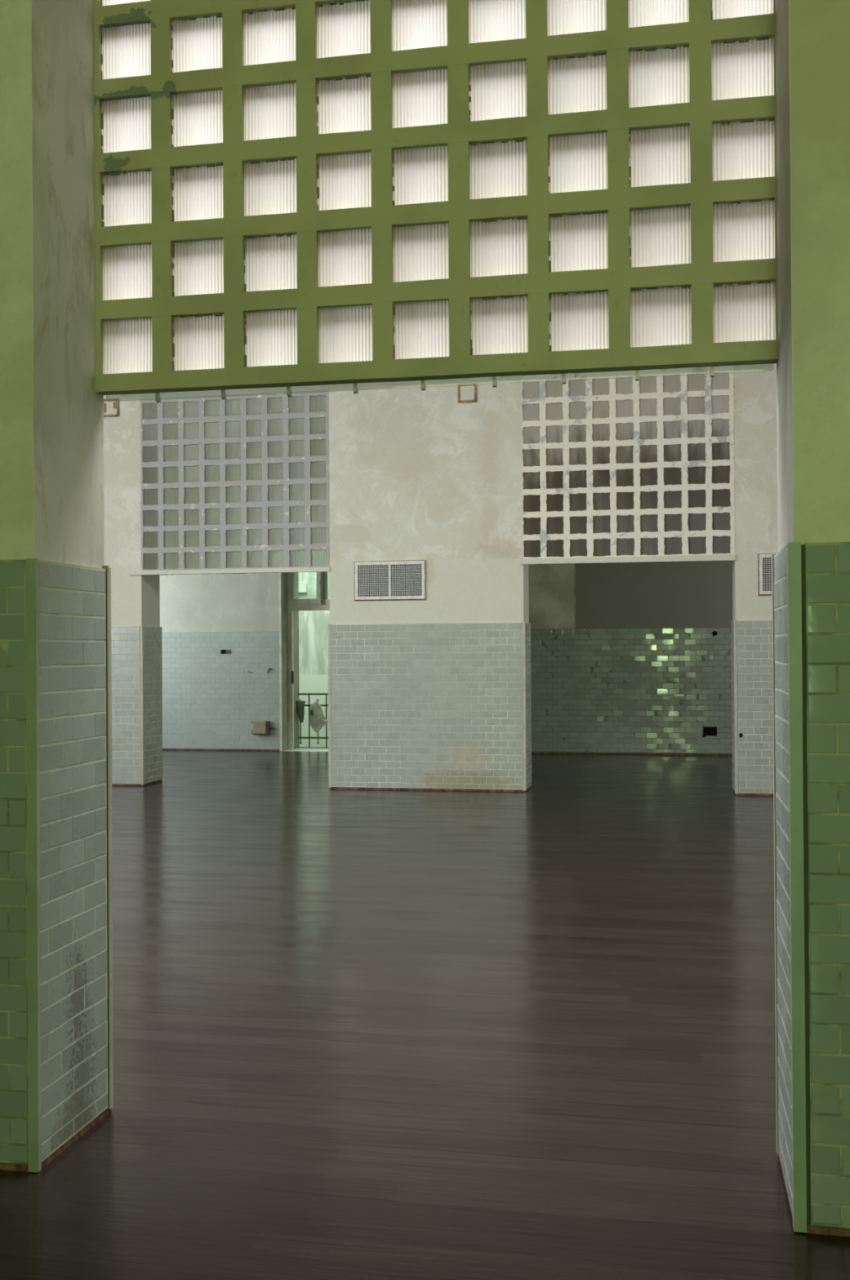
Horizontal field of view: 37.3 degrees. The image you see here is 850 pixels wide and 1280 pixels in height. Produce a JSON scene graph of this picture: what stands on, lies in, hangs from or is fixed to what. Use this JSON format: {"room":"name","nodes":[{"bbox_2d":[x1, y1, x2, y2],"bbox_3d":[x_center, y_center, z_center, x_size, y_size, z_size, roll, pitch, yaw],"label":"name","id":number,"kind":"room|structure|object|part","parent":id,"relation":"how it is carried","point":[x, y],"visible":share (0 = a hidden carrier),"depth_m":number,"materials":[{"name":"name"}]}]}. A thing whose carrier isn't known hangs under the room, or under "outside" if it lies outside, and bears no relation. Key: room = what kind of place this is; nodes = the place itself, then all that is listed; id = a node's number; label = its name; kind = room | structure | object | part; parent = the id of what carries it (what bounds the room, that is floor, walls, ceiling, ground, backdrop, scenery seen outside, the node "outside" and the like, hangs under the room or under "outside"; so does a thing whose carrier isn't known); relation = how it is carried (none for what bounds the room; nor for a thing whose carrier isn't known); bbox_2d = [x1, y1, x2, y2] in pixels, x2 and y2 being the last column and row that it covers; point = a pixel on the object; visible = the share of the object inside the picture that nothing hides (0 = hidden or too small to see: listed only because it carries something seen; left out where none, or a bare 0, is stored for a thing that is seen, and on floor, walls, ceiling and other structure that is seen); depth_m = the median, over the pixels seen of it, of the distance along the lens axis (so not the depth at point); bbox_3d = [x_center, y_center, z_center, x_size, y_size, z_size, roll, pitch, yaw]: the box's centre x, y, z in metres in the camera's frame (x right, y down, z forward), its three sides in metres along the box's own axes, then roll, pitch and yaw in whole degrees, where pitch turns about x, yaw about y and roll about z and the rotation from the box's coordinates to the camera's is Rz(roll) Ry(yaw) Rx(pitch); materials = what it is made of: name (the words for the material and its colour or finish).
{"room":"empty hall","nodes":[
{"label":"empty hall","id":0,"kind":"room"},
{"bbox_2d":[0,0,113,1172],"bbox_3d":[-3.435,-1.267,4.286,4.825,5.600,0.492,0,0,11],"label":"wall","id":1,"kind":"structure","parent":0,"point":[56,1044],"depth_m":3.69,"materials":[{"name":"tile"}]},
{"bbox_3d":[-1.117,0.639,3.585,0.030,1.743,0.014,0,0,11],"label":"corner trim","id":2,"kind":"part","parent":1,"relation":"part of","materials":[{"name":"tile"}]},
{"bbox_3d":[-1.103,0.639,3.585,0.006,1.743,0.014,0,0,11],"label":"corner trim","id":3,"kind":"part","parent":1,"relation":"part of","materials":[{"name":"green tile"}]},
{"bbox_3d":[-1.026,0.634,4.050,0.033,1.740,0.022,0,0,11],"label":"corner trim","id":4,"kind":"part","parent":1,"relation":"part of","materials":[{"name":"white tile"}]},
{"bbox_2d":[103,393,162,786],"bbox_3d":[-4.787,-1.192,14.351,3.555,5.600,0.539,0,0,11],"label":"wall","id":5,"kind":"structure","parent":0,"point":[136,673],"depth_m":13.80,"materials":[{"name":"paint"}]},
{"bbox_2d":[103,398,119,417],"bbox_3d":[-3.459,-2.554,13.838,0.200,0.200,0.015,0,0,11],"label":"wall plate","id":6,"kind":"object","parent":5,"relation":"attached to","point":[111,406],"visible":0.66,"depth_m":13.83,"materials":[{"name":"paint"}]},
{"bbox_3d":[-3.094,0.714,13.757,0.034,1.736,0.034,0,0,11],"label":"corner trim","id":7,"kind":"part","parent":5,"relation":"part of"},
{"bbox_3d":[-2.995,0.718,14.263,0.031,1.733,0.012,0,0,11],"label":"corner trim","id":8,"kind":"part","parent":5,"relation":"part of","materials":[{"name":"white tile"}]},
{"bbox_2d":[129,567,329,575],"bbox_3d":[-2.121,-0.743,13.566,2.260,0.046,0.022,0,0,11],"label":"trim","id":9,"kind":"structure","parent":5,"relation":"attached to","point":[291,569],"depth_m":13.55,"materials":[{"name":"white paint"}]},
{"bbox_2d":[140,384,328,399],"bbox_3d":[-2.028,-3.330,13.830,2.127,1.365,0.503,0,0,11],"label":"lintel","id":10,"kind":"object","parent":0,"point":[310,388],"visible":0.14,"depth_m":13.57,"materials":[{"name":"paint"}]},
{"bbox_2d":[140,390,329,575],"bbox_3d":[-2.061,-1.684,13.597,2.134,1.936,0.059,0,0,11],"label":"lattice screen","id":11,"kind":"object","parent":10,"relation":"attached to","point":[237,481],"depth_m":13.57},
{"bbox_2d":[0,750,849,1279],"bbox_3d":[-1.222,1.599,7.261,13.200,0.120,21.400,0,0,11],"label":"floor","id":12,"kind":"structure","parent":0,"point":[357,1034],"depth_m":4.72,"materials":[{"name":"brown wood"}]},
{"bbox_2d":[327,375,531,791],"bbox_3d":[0.043,-1.228,13.419,2.102,5.600,0.539,0,0,11],"label":"wall","id":13,"kind":"structure","parent":0,"point":[433,693],"depth_m":13.15,"materials":[{"name":"paint"}]},
{"bbox_3d":[-1.007,0.698,13.354,0.034,1.736,0.034,0,0,11],"label":"corner trim","id":14,"kind":"part","parent":13,"relation":"part of","materials":[{"name":"white tile"}]},
{"bbox_2d":[353,560,426,600],"bbox_3d":[-0.370,-0.623,13.225,0.778,0.419,0.026,0,0,11],"label":"air vent","id":15,"kind":"object","parent":13,"relation":"in","point":[374,580],"visible":1,"depth_m":13.22,"materials":[{"name":"white metal"}]},
{"bbox_2d":[457,382,476,403],"bbox_3d":[0.440,-2.569,13.086,0.200,0.200,0.012,0,0,11],"label":"wall plate","id":16,"kind":"object","parent":13,"relation":"attached to","point":[467,393],"visible":1,"depth_m":13.08,"materials":[{"name":"paint"}]},
{"bbox_3d":[1.023,0.683,12.962,0.034,1.736,0.034,0,0,11],"label":"corner trim","id":17,"kind":"part","parent":13,"relation":"part of","materials":[{"name":"white tile"}]},
{"bbox_3d":[1.121,0.687,13.469,0.031,1.733,0.012,0,0,11],"label":"corner trim","id":18,"kind":"part","parent":13,"relation":"part of","materials":[{"name":"white tile"}]},
{"bbox_2d":[159,560,733,755],"bbox_3d":[0.850,-1.142,18.104,13.200,5.720,0.652,0,0,11],"label":"wall","id":19,"kind":"structure","parent":0,"point":[626,658],"depth_m":17.54,"materials":[{"name":"tile"}]},
{"bbox_2d":[220,649,230,653],"bbox_3d":[-2.930,0.173,18.494,0.150,0.062,0.013,0,0,11],"label":"switch slot","id":20,"kind":"object","parent":19,"relation":"attached to","point":[222,651],"visible":1,"depth_m":18.49,"materials":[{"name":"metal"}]},
{"bbox_2d":[251,720,274,734],"bbox_3d":[-2.364,1.275,18.343,0.353,0.200,0.075,0,0,11],"label":"junction box","id":21,"kind":"object","parent":19,"relation":"attached to","point":[259,727],"visible":1,"depth_m":18.31,"materials":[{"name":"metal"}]},
{"bbox_3d":[-2.285,1.279,18.335,0.040,0.190,0.060,0,0,11],"label":"plate","id":22,"kind":"part","parent":21,"relation":"part of","materials":[{"name":"metal"}]},
{"bbox_3d":[-2.108,0.068,18.347,0.031,3.100,0.022,0,0,11],"label":"door casing","id":23,"kind":"part","parent":19,"relation":"part of","materials":[{"name":"paint"}]},
{"bbox_2d":[283,747,328,751],"bbox_3d":[-1.266,1.674,18.498,1.546,0.119,0.650,0,0,11],"label":"trim","id":24,"kind":"structure","parent":19,"relation":"attached to","point":[321,749],"depth_m":18.54,"materials":[{"name":"stone"}]},
{"bbox_2d":[297,693,328,748],"bbox_3d":[-1.184,1.205,18.765,1.460,0.820,0.024,0,0,11],"label":"balcony railing","id":25,"kind":"object","parent":24,"relation":"on","point":[308,694],"visible":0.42,"depth_m":18.85,"materials":[{"name":"metal"}]},
{"bbox_2d":[295,700,306,722],"bbox_3d":[-1.858,1.070,18.805,0.163,0.330,0.087,0,0,11],"label":"plastic bag","id":26,"kind":"object","parent":25,"relation":"hanging from","point":[300,704],"visible":1,"depth_m":18.78,"materials":[{"name":"plastic"}]},
{"bbox_3d":[-1.736,1.219,18.871,0.016,0.800,0.024,0,0,11],"label":"post","id":27,"kind":"part","parent":25,"relation":"part of","materials":[{"name":"metal"}]},
{"bbox_3d":[-1.187,0.808,18.767,1.460,0.025,0.024,0,0,11],"label":"rail","id":28,"kind":"part","parent":25,"relation":"part of","materials":[{"name":"metal"}]},
{"bbox_3d":[-1.183,1.462,18.763,1.460,0.026,0.024,0,0,11],"label":"rail","id":29,"kind":"part","parent":25,"relation":"part of","materials":[{"name":"metal"}]},
{"bbox_3d":[-1.182,1.608,18.762,1.460,0.010,0.024,0,0,11],"label":"rail","id":30,"kind":"part","parent":25,"relation":"part of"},
{"bbox_3d":[-1.186,0.978,18.766,1.460,0.025,0.024,0,0,11],"label":"rail","id":31,"kind":"part","parent":25,"relation":"part of","materials":[{"name":"metal"}]},
{"bbox_2d":[308,698,328,732],"bbox_3d":[-1.586,1.125,18.746,0.302,0.495,0.136,0,0,11],"label":"plastic bag","id":32,"kind":"object","parent":25,"relation":"hanging from","point":[317,718],"visible":1,"depth_m":18.70,"materials":[{"name":"plastic"}]},
{"bbox_3d":[-1.475,1.217,18.821,0.016,0.800,0.024,0,0,11],"label":"post","id":33,"kind":"part","parent":25,"relation":"part of","materials":[{"name":"metal"}]},
{"bbox_2d":[287,571,329,749],"bbox_3d":[-1.271,0.074,18.526,1.544,3.080,0.154,0,0,11],"label":"door frame","id":34,"kind":"structure","parent":19,"relation":"in","point":[321,602],"depth_m":18.62,"materials":[{"name":"paint"}]},
{"bbox_3d":[-1.751,-0.949,18.596,0.447,0.828,0.050,0,0,11],"label":"transom sash","id":35,"kind":"part","parent":34,"relation":"part of","materials":[{"name":"glass"}]},
{"bbox_2d":[702,726,716,737],"bbox_3d":[3.888,1.255,17.173,0.192,0.140,0.010,0,0,11],"label":"box","id":36,"kind":"object","parent":19,"relation":"attached to","point":[707,731],"visible":1,"depth_m":17.17,"materials":[{"name":"black plastic"}]},
{"bbox_2d":[730,363,777,795],"bbox_3d":[4.776,-1.264,12.505,3.366,5.600,0.539,0,0,11],"label":"wall","id":37,"kind":"structure","parent":0,"point":[754,386],"depth_m":12.53,"materials":[{"name":"paint"}]},
{"bbox_2d":[520,554,735,564],"bbox_3d":[2.040,-0.817,12.764,2.156,0.057,0.020,0,0,11],"label":"trim","id":38,"kind":"structure","parent":37,"relation":"attached to","point":[726,557],"depth_m":12.75,"materials":[{"name":"white paint"}]},
{"bbox_3d":[3.202,0.671,13.067,0.031,1.733,0.012,0,0,11],"label":"corner trim","id":39,"kind":"part","parent":37,"relation":"part of","materials":[{"name":"white tile"}]},
{"bbox_3d":[3.105,0.667,12.560,0.034,1.736,0.034,0,0,11],"label":"corner trim","id":40,"kind":"part","parent":37,"relation":"part of","materials":[{"name":"white tile"}]},
{"bbox_2d":[757,553,772,595],"bbox_3d":[3.696,-0.652,12.441,0.778,0.419,0.026,0,0,11],"label":"air vent","id":41,"kind":"object","parent":37,"relation":"in","point":[764,560],"visible":0.3,"depth_m":12.50,"materials":[{"name":"white metal"}]},
{"bbox_2d":[771,0,849,1236],"bbox_3d":[2.781,-1.314,3.086,3.713,5.600,0.492,0,0,11],"label":"wall","id":42,"kind":"structure","parent":0,"point":[811,566],"depth_m":3.19,"materials":[{"name":"tile"}]},
{"bbox_3d":[1.031,0.619,3.653,0.033,1.740,0.022,0,0,11],"label":"corner trim","id":43,"kind":"part","parent":42,"relation":"part of","materials":[{"name":"tile"}]},
{"bbox_3d":[0.930,0.619,3.192,0.006,1.734,0.014,0,0,11],"label":"corner trim","id":44,"kind":"part","parent":42,"relation":"part of","materials":[{"name":"green tile"}]},
{"bbox_3d":[0.943,0.623,3.187,0.031,1.742,0.014,0,0,11],"label":"corner trim","id":45,"kind":"part","parent":42,"relation":"part of","materials":[{"name":"green tile"}]},
{"bbox_3d":[2.086,-3.390,13.036,2.122,1.308,0.503,0,0,11],"label":"lintel","id":46,"kind":"object","parent":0,"visible":0},
{"bbox_2d":[521,365,734,564],"bbox_3d":[2.053,-1.763,12.803,2.131,1.956,0.059,0,0,11],"label":"lattice screen","id":47,"kind":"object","parent":46,"relation":"attached to","point":[615,464],"depth_m":12.78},
{"bbox_3d":[-0.067,-3.415,3.648,2.100,1.355,0.458,0,0,11],"label":"lintel","id":48,"kind":"object","parent":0,"visible":0},
{"bbox_2d":[93,0,777,395],"bbox_3d":[-0.019,-1.766,3.835,2.102,1.941,0.057,0,0,11],"label":"lattice screen","id":49,"kind":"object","parent":48,"relation":"attached to","point":[288,193],"depth_m":3.81,"materials":[{"name":"green paint"}]},
{"bbox_2d":[155,392,160,402],"bbox_3d":[-0.855,-0.793,4.026,0.014,0.062,0.022,0,0,11],"label":"metal clip","id":50,"kind":"object","parent":49,"relation":"attached to","point":[157,399],"visible":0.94,"depth_m":4.02,"materials":[{"name":"metal"}]},
{"bbox_2d":[220,389,226,399],"bbox_3d":[-0.638,-0.794,3.984,0.014,0.062,0.022,0,0,11],"label":"metal clip","id":51,"kind":"object","parent":49,"relation":"attached to","point":[223,396],"visible":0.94,"depth_m":3.98,"materials":[{"name":"metal"}]},
{"bbox_2d":[286,386,292,396],"bbox_3d":[-0.426,-0.796,3.943,0.014,0.062,0.022,0,0,11],"label":"metal clip","id":52,"kind":"object","parent":49,"relation":"attached to","point":[289,393],"visible":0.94,"depth_m":3.94,"materials":[{"name":"metal"}]},
{"bbox_2d":[352,382,358,393],"bbox_3d":[-0.216,-0.798,3.903,0.014,0.062,0.022,0,0,11],"label":"metal clip","id":53,"kind":"object","parent":49,"relation":"attached to","point":[355,390],"visible":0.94,"depth_m":3.90,"materials":[{"name":"metal"}]},
{"bbox_2d":[420,380,426,390],"bbox_3d":[-0.006,-0.799,3.862,0.014,0.062,0.022,0,0,11],"label":"metal clip","id":54,"kind":"object","parent":49,"relation":"attached to","point":[423,386],"visible":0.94,"depth_m":3.86,"materials":[{"name":"metal"}]},
{"bbox_2d":[492,376,497,386],"bbox_3d":[0.211,-0.801,3.820,0.014,0.062,0.022,0,0,11],"label":"metal clip","id":55,"kind":"object","parent":49,"relation":"attached to","point":[494,378],"visible":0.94,"depth_m":3.81,"materials":[{"name":"metal"}]},
{"bbox_2d":[561,373,566,384],"bbox_3d":[0.417,-0.802,3.781,0.014,0.062,0.022,0,0,11],"label":"metal clip","id":56,"kind":"object","parent":49,"relation":"attached to","point":[563,375],"visible":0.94,"depth_m":3.77,"materials":[{"name":"metal"}]},
{"bbox_2d":[635,369,639,380],"bbox_3d":[0.631,-0.804,3.739,0.014,0.062,0.022,0,0,11],"label":"metal clip","id":57,"kind":"object","parent":49,"relation":"attached to","point":[637,372],"visible":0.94,"depth_m":3.73,"materials":[{"name":"metal"}]},
{"bbox_2d":[709,366,714,377],"bbox_3d":[0.844,-0.806,3.698,0.014,0.062,0.022,0,0,11],"label":"metal clip","id":58,"kind":"object","parent":49,"relation":"attached to","point":[712,368],"visible":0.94,"depth_m":3.69,"materials":[{"name":"metal"}]},
{"label":"outside","id":59,"kind":"structure","parent":0,"visible":0},
{"bbox_2d":[298,571,657,755],"bbox_3d":[-1.013,1.832,21.529,15.000,9.600,0.300,0,0,11],"label":"wall","id":60,"kind":"structure","parent":59,"point":[313,624],"depth_m":21.56,"materials":[{"name":"paint"}]},
{"bbox_2d":[298,582,306,592],"bbox_3d":[-2.112,-0.895,21.584,0.170,0.170,0.038,0,0,11],"label":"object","id":61,"kind":"structure","parent":60,"relation":"in","point":[302,586],"depth_m":21.56,"materials":[{"name":"white glass"}]}
]}

